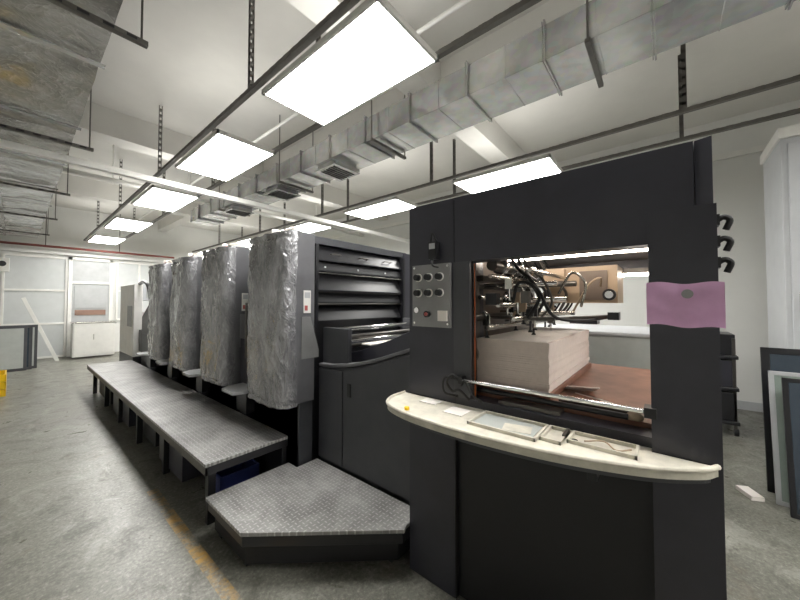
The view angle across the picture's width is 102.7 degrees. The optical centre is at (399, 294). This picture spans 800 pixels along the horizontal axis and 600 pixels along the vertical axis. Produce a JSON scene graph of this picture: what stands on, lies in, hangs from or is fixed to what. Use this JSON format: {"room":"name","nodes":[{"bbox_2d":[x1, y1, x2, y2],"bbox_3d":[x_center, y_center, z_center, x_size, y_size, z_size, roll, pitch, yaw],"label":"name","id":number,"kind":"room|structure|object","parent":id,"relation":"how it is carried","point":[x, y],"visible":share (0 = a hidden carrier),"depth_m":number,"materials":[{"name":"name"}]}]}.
{"room":"print shop","nodes":[
{"label":"print shop","id":0,"kind":"room"},
{"bbox_2d":[0,205,253,356],"bbox_3d":[-8.763,-0.341,9.887,0.100,4.200,9.400,-1,-2,40],"label":"wall","id":1,"kind":"structure","parent":0,"point":[73,226],"depth_m":9.79,"materials":[{"name":"paint"}]},
{"bbox_2d":[0,257,9,271],"bbox_3d":[-10.087,-0.763,8.105,0.128,0.350,0.250,-1,-2,40],"label":"wall speaker","id":2,"kind":"object","parent":1,"relation":"attached to","point":[4,262],"visible":1,"depth_m":8.11,"materials":[{"name":"white paint"}]},
{"bbox_2d":[0,253,67,358],"bbox_3d":[-9.742,0.334,8.550,0.060,2.770,1.170,-1,-2,40],"label":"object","id":3,"kind":"structure","parent":1,"relation":"in","point":[42,280],"depth_m":8.61,"materials":[{"name":"white paint"}]},
{"bbox_2d":[0,247,163,262],"bbox_3d":[-8.686,-1.123,9.844,0.100,0.080,9.200,-1,-2,40],"label":"trim","id":4,"kind":"structure","parent":1,"relation":"attached to","point":[1,248],"depth_m":9.12,"materials":[{"name":"paint"}]},
{"bbox_2d":[66,257,113,356],"bbox_3d":[-9.048,0.345,9.358,0.090,2.800,0.950,-1,-2,40],"label":"door","id":5,"kind":"structure","parent":1,"relation":"in","point":[90,281],"depth_m":9.32,"materials":[{"name":"white paint"}]},
{"bbox_2d":[115,262,154,319],"bbox_3d":[-8.183,-0.102,10.439,0.060,1.800,1.650,-1,-2,40],"label":"window","id":6,"kind":"structure","parent":1,"relation":"in","point":[127,273],"depth_m":10.04,"materials":[{"name":"white glass"}]},
{"bbox_2d":[0,352,799,599],"bbox_3d":[-2.185,1.665,4.371,17.200,0.100,9.400,-1,-2,40],"label":"floor","id":7,"kind":"structure","parent":0,"point":[88,511],"depth_m":2.17,"materials":[{"name":"concrete"},{"name":"worn yellow paint"}]},
{"bbox_2d":[0,370,6,396],"bbox_3d":[-6.779,1.458,5.066,0.550,0.350,0.690,-1,-2,40],"label":"crate","id":8,"kind":"object","parent":7,"relation":"on","point":[3,373],"visible":1,"depth_m":5.14,"materials":[{"name":"plastic"}]},
{"bbox_2d":[0,325,37,371],"bbox_3d":[-8.754,1.179,6.824,0.235,1.000,1.360,-1,-2,40],"label":"frames","id":9,"kind":"object","parent":7,"relation":"on","point":[18,343],"visible":0.98,"depth_m":7.06,"materials":[{"name":"grey paint"}]},
{"bbox_2d":[21,298,58,360],"bbox_3d":[-9.117,0.893,8.120,0.030,1.639,0.678,-1,-2,40],"label":"plank","id":10,"kind":"object","parent":7,"relation":"on","point":[24,300],"visible":1,"depth_m":8.11,"materials":[{"name":"white paint"}]},
{"bbox_2d":[70,321,115,357],"bbox_3d":[-8.588,1.220,8.953,0.550,0.930,0.890,-1,-2,40],"label":"storage cabinet","id":11,"kind":"object","parent":7,"relation":"on","point":[87,338],"visible":1,"depth_m":8.76,"materials":[{"name":"white metal"}]},
{"bbox_2d":[119,280,150,368],"bbox_3d":[-4.493,0.716,6.547,2.300,1.912,1.540,-1,-2,40],"label":"printing press unit","id":12,"kind":"object","parent":7,"relation":"on","point":[133,321],"visible":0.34,"depth_m":6.02,"materials":[{"name":"grey paint"}]},
{"bbox_2d":[136,263,172,378],"bbox_3d":[-3.231,0.606,5.378,1.060,2.070,1.730,-1,-2,40],"label":"printing press unit","id":13,"kind":"object","parent":7,"relation":"on","point":[160,275],"visible":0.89,"depth_m":4.52,"materials":[{"name":"plastic"}]},
{"bbox_2d":[155,256,201,392],"bbox_3d":[-2.408,0.588,4.695,1.060,2.070,1.730,-1,-2,40],"label":"printing press unit","id":14,"kind":"object","parent":7,"relation":"on","point":[185,300],"visible":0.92,"depth_m":3.85,"materials":[{"name":"plastic"}]},
{"bbox_2d":[188,253,202,256],"bbox_3d":[-2.632,-0.503,4.100,0.400,0.079,0.102,-1,-2,40],"label":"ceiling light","id":15,"kind":"object","parent":14,"relation":"on","point":[189,254],"visible":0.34,"depth_m":4.00,"materials":[{"name":"white plastic"}]},
{"bbox_2d":[87,360,287,524],"bbox_3d":[-3.107,1.379,3.981,5.290,0.452,0.590,-1,-2,40],"label":"platform","id":16,"kind":"object","parent":7,"relation":"on","point":[195,434],"visible":0.98,"depth_m":2.82,"materials":[{"name":"metal"}]},
{"bbox_2d":[182,245,248,411],"bbox_3d":[-1.584,0.570,4.012,1.060,2.070,1.730,-1,-2,40],"label":"printing press unit","id":17,"kind":"object","parent":7,"relation":"on","point":[224,270],"visible":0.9,"depth_m":3.19,"materials":[{"name":"plastic"}]},
{"bbox_2d":[222,243,241,246],"bbox_3d":[-1.806,-0.521,3.414,0.408,0.079,0.113,-1,-2,40],"label":"rag","id":18,"kind":"object","parent":17,"relation":"on","point":[230,244],"visible":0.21,"depth_m":3.31,"materials":[{"name":"fabric"}]},
{"bbox_2d":[216,459,259,492],"bbox_3d":[-1.335,1.468,2.566,0.260,0.200,0.300,-1,-2,40],"label":"crate","id":19,"kind":"object","parent":7,"relation":"on","point":[229,477],"visible":0.3,"depth_m":2.52,"materials":[{"name":"blue plastic"}]},
{"bbox_2d":[206,458,409,566],"bbox_3d":[-0.555,1.427,1.980,1.169,0.250,0.775,-1,-2,40],"label":"step platform","id":20,"kind":"object","parent":7,"relation":"on","point":[314,511],"visible":0.91,"depth_m":1.88,"materials":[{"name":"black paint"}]},
{"bbox_2d":[222,229,409,466],"bbox_3d":[-0.761,0.552,3.328,1.060,2.070,1.730,-1,-2,40],"label":"printing press unit","id":21,"kind":"object","parent":7,"relation":"on","point":[300,284],"visible":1,"depth_m":2.64,"materials":[{"name":"plastic"}]},
{"bbox_2d":[272,227,300,232],"bbox_3d":[-0.978,-0.539,2.727,0.420,0.079,0.096,-1,-2,44],"label":"rag","id":22,"kind":"object","parent":21,"relation":"on","point":[290,228],"visible":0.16,"depth_m":2.63,"materials":[{"name":"fabric"}]},
{"bbox_2d":[319,318,409,505],"bbox_3d":[0.120,0.882,2.733,1.045,1.379,1.208,-1,-2,40],"label":"machine cabinet","id":23,"kind":"object","parent":7,"relation":"on","point":[359,436],"visible":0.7,"depth_m":2.31,"materials":[{"name":"grey metal"}]},
{"bbox_2d":[410,135,734,599],"bbox_3d":[0.998,0.504,1.954,1.327,2.095,1.521,-1,-2,40],"label":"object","id":24,"kind":"object","parent":7,"relation":"on","point":[485,524],"visible":0.99,"depth_m":1.39,"materials":[{"name":"grey paint"}]},
{"bbox_2d":[477,327,590,399],"bbox_3d":[0.887,0.377,2.022,0.390,0.270,1.060,-1,-2,40],"label":"paper stack","id":25,"kind":"object","parent":24,"relation":"on","point":[548,361],"visible":0.86,"depth_m":1.66,"materials":[{"name":"white paper"}]},
{"bbox_2d":[386,390,721,483],"bbox_3d":[0.434,0.603,1.333,1.305,0.145,0.340,-1,-2,40],"label":"console shelf","id":26,"kind":"object","parent":24,"relation":"attached to","point":[595,455],"visible":1,"depth_m":1.18,"materials":[{"name":"beige plastic"}]},
{"bbox_2d":[565,385,599,390],"bbox_3d":[0.926,0.479,1.636,0.140,0.045,0.114,-1,-2,20],"label":"paper sheet","id":27,"kind":"object","parent":24,"relation":"on","point":[567,386],"visible":1,"depth_m":1.62,"materials":[{"name":"white paper"}]},
{"bbox_2d":[575,392,613,403],"bbox_3d":[0.892,0.475,1.470,0.096,0.035,0.120,1,-2,-25],"label":"paper sheet","id":28,"kind":"object","parent":24,"relation":"on","point":[575,392],"visible":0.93,"depth_m":1.43,"materials":[{"name":"white paper"}]},
{"bbox_2d":[646,281,725,327],"bbox_3d":[0.939,0.032,1.059,0.195,0.155,0.008,-1,-2,40],"label":"paper","id":29,"kind":"object","parent":24,"relation":"attached to","point":[695,305],"visible":1,"depth_m":1.05,"materials":[{"name":"pink paper"}]},
{"bbox_2d":[536,323,649,368],"bbox_3d":[2.132,0.972,3.405,1.340,1.235,1.040,-1,-2,40],"label":"counter","id":30,"kind":"object","parent":7,"relation":"on","point":[623,346],"visible":0.09,"depth_m":2.92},
{"bbox_2d":[720,331,740,435],"bbox_3d":[3.803,1.036,4.030,0.570,1.140,0.709,-1,-2,40],"label":"tool cart","id":31,"kind":"object","parent":7,"relation":"on","point":[729,389],"visible":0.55,"depth_m":3.65,"materials":[{"name":"black paint"}]},
{"bbox_2d":[736,485,764,501],"bbox_3d":[2.733,1.551,2.500,0.080,0.030,0.160,0,-2,15],"label":"scrap","id":32,"kind":"object","parent":7,"relation":"on","point":[747,491],"visible":1,"depth_m":2.48,"materials":[{"name":"white paper"}]},
{"bbox_2d":[760,123,799,348],"bbox_3d":[4.602,-0.007,2.601,2.080,3.150,0.760,-1,-2,40],"label":"column","id":33,"kind":"structure","parent":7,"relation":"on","point":[780,159],"depth_m":3.02,"materials":[{"name":"paint"}]},
{"bbox_2d":[760,347,799,492],"bbox_3d":[3.356,0.995,2.296,1.000,1.135,0.138,-1,-2,40],"label":"glass panel","id":34,"kind":"object","parent":7,"relation":"on","point":[772,359],"visible":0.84,"depth_m":2.59,"materials":[{"name":"black paint"}]},
{"bbox_2d":[768,370,799,507],"bbox_3d":[3.276,1.072,2.111,1.090,0.972,0.155,-1,-2,40],"label":"glass panel","id":35,"kind":"object","parent":7,"relation":"on","point":[774,377],"visible":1,"depth_m":2.43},
{"bbox_2d":[781,377,799,519],"bbox_3d":[3.208,1.078,1.958,1.100,0.953,0.153,-1,-2,40],"label":"glass panel","id":36,"kind":"object","parent":7,"relation":"on","point":[790,387],"visible":1,"depth_m":2.29,"materials":[{"name":"black paint"}]},
{"bbox_2d":[50,0,799,236],"bbox_3d":[-2.185,-2.634,4.484,17.200,0.100,9.400,-1,-2,40],"label":"ceiling","id":37,"kind":"structure","parent":0,"point":[194,64],"depth_m":4.03,"materials":[{"name":"paint"}]},
{"bbox_2d":[0,0,147,237],"bbox_3d":[-3.571,-2.081,2.565,16.100,1.105,1.700,-1,-2,40],"label":"air duct","id":38,"kind":"object","parent":37,"relation":"hanging from","point":[52,51],"visible":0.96,"depth_m":2.46,"materials":[{"name":"metal"}]},
{"bbox_2d":[0,214,173,258],"bbox_3d":[-9.516,-1.873,8.472,0.062,1.211,6.000,-1,-2,40],"label":"pipe","id":39,"kind":"object","parent":37,"relation":"hanging from","point":[4,242],"visible":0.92,"depth_m":8.99,"materials":[{"name":"metal"}]},
{"bbox_2d":[55,173,296,231],"bbox_3d":[-6.224,-2.306,7.830,0.300,0.380,9.200,-1,-2,40],"label":"ceiling beam","id":40,"kind":"structure","parent":37,"relation":"attached to","point":[80,187],"depth_m":7.29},
{"bbox_2d":[75,101,387,220],"bbox_3d":[-3.377,-2.368,5.467,0.300,0.380,9.200,-1,-2,40],"label":"ceiling beam","id":41,"kind":"structure","parent":37,"relation":"attached to","point":[109,126],"depth_m":4.79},
{"bbox_2d":[62,0,470,236],"bbox_3d":[-1.879,-2.190,5.372,15.629,0.740,8.477,0,-2,16],"label":"conduit","id":42,"kind":"object","parent":37,"relation":"attached to","point":[460,3],"visible":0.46,"depth_m":5.00,"materials":[{"name":"white metal"}]},
{"bbox_2d":[83,0,541,240],"bbox_3d":[-2.466,-2.115,4.131,16.200,0.945,0.710,-1,-2,40],"label":"mounting rail","id":43,"kind":"object","parent":37,"relation":"attached to","point":[344,6],"visible":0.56,"depth_m":2.66,"materials":[{"name":"metal"}]},
{"bbox_2d":[87,234,126,244],"bbox_3d":[-7.967,-1.488,8.684,1.300,0.040,0.620,-1,-2,40],"label":"ceiling panel","id":44,"kind":"object","parent":43,"relation":"attached to","point":[96,238],"visible":1,"depth_m":8.57,"materials":[{"name":"white plastic"}]},
{"bbox_2d":[104,216,153,231],"bbox_3d":[-5.967,-1.532,7.024,1.300,0.040,0.620,-1,-2,40],"label":"ceiling light","id":45,"kind":"object","parent":43,"relation":"attached to","point":[120,223],"visible":1,"depth_m":6.93,"materials":[{"name":"white plastic"}]},
{"bbox_2d":[131,184,199,211],"bbox_3d":[-3.928,-1.576,5.332,1.300,0.040,0.620,-1,-2,40],"label":"ceiling light","id":46,"kind":"object","parent":43,"relation":"attached to","point":[154,196],"visible":1,"depth_m":5.22,"materials":[{"name":"white plastic"}]},
{"bbox_2d":[175,128,275,181],"bbox_3d":[-2.120,-1.615,3.831,1.300,0.040,0.620,-1,-2,40],"label":"ceiling light","id":47,"kind":"object","parent":43,"relation":"attached to","point":[222,155],"visible":1,"depth_m":3.71,"materials":[{"name":"white plastic"}]},
{"bbox_2d":[262,0,438,126],"bbox_3d":[-0.427,-1.652,2.426,1.300,0.040,0.620,-1,-2,40],"label":"ceiling light","id":48,"kind":"object","parent":43,"relation":"attached to","point":[373,50],"visible":1,"depth_m":2.28,"materials":[{"name":"white plastic"}]},
{"bbox_2d":[158,0,590,231],"bbox_3d":[-1.466,-2.421,5.344,17.000,0.280,0.250,-1,-2,40],"label":"ceiling beam","id":49,"kind":"structure","parent":37,"relation":"attached to","point":[551,10],"depth_m":3.52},
{"bbox_2d":[286,0,529,167],"bbox_3d":[-0.300,-2.435,2.913,0.300,0.380,9.200,-1,-2,40],"label":"ceiling beam","id":50,"kind":"structure","parent":37,"relation":"attached to","point":[488,139],"depth_m":4.33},
{"bbox_2d":[190,0,795,225],"bbox_3d":[0.160,-2.105,3.380,12.000,1.015,0.580,-1,-2,40],"label":"air duct","id":51,"kind":"object","parent":37,"relation":"hanging from","point":[597,38],"visible":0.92,"depth_m":2.62,"materials":[{"name":"metal"}]},
{"bbox_2d":[192,43,799,252],"bbox_3d":[-0.754,-2.061,6.193,16.200,0.945,0.710,-1,-2,40],"label":"mounting rail","id":52,"kind":"object","parent":37,"relation":"attached to","point":[682,83],"visible":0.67,"depth_m":3.47,"materials":[{"name":"metal"}]},
{"bbox_2d":[229,237,251,246],"bbox_3d":[-4.255,-1.478,9.085,1.300,0.040,0.620,-1,-2,40],"label":"ceiling panel","id":53,"kind":"object","parent":52,"relation":"attached to","point":[244,242],"visible":0.38,"depth_m":8.99,"materials":[{"name":"white plastic"}]},
{"bbox_2d":[278,221,332,232],"bbox_3d":[-2.216,-1.522,7.393,1.300,0.040,0.620,-1,-2,40],"label":"ceiling light","id":54,"kind":"object","parent":52,"relation":"attached to","point":[308,226],"visible":0.59,"depth_m":7.20,"materials":[{"name":"white plastic"}]},
{"bbox_2d":[343,196,418,219],"bbox_3d":[-0.369,-1.562,5.860,1.300,0.040,0.620,-1,-2,40],"label":"ceiling light","id":55,"kind":"object","parent":52,"relation":"attached to","point":[395,204],"visible":0.92,"depth_m":5.76,"materials":[{"name":"white plastic"}]},
{"bbox_2d":[452,153,562,193],"bbox_3d":[1.439,-1.601,4.360,1.300,0.040,0.620,-1,-2,40],"label":"ceiling light","id":56,"kind":"object","parent":52,"relation":"attached to","point":[544,165],"visible":0.86,"depth_m":4.24,"materials":[{"name":"white plastic"}]},
{"bbox_2d":[312,99,799,402],"bbox_3d":[0.785,-0.391,8.004,17.000,4.200,0.100,-1,-2,40],"label":"wall","id":57,"kind":"structure","parent":0,"point":[738,182],"depth_m":4.60,"materials":[{"name":"paint"}]},
{"bbox_2d":[325,144,767,238],"bbox_3d":[0.738,-1.932,7.987,17.000,0.080,0.050,-1,-2,40],"label":"trim","id":58,"kind":"structure","parent":57,"relation":"attached to","point":[757,149],"depth_m":4.67,"materials":[{"name":"white paint"}]},
{"bbox_2d":[737,400,762,411],"bbox_3d":[0.749,1.647,7.906,17.000,0.120,0.015,-1,-2,40],"label":"baseboard","id":59,"kind":"structure","parent":57,"relation":"attached to","point":[745,405],"depth_m":4.46,"materials":[{"name":"grey paint"}]},
{"bbox_3d":[-5.155,-0.578,0.851,17.000,4.200,0.100,-1,-2,40],"label":"wall","id":60,"kind":"structure","parent":0,"visible":0},
{"bbox_2d":[0,139,409,242],"bbox_3d":[-2.531,-1.426,4.740,0.080,0.070,9.200,-1,-2,40],"label":"rail","id":61,"kind":"object","parent":60,"relation":"attached to","point":[4,144],"visible":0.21,"depth_m":4.08,"materials":[{"name":"metal"}]}
]}

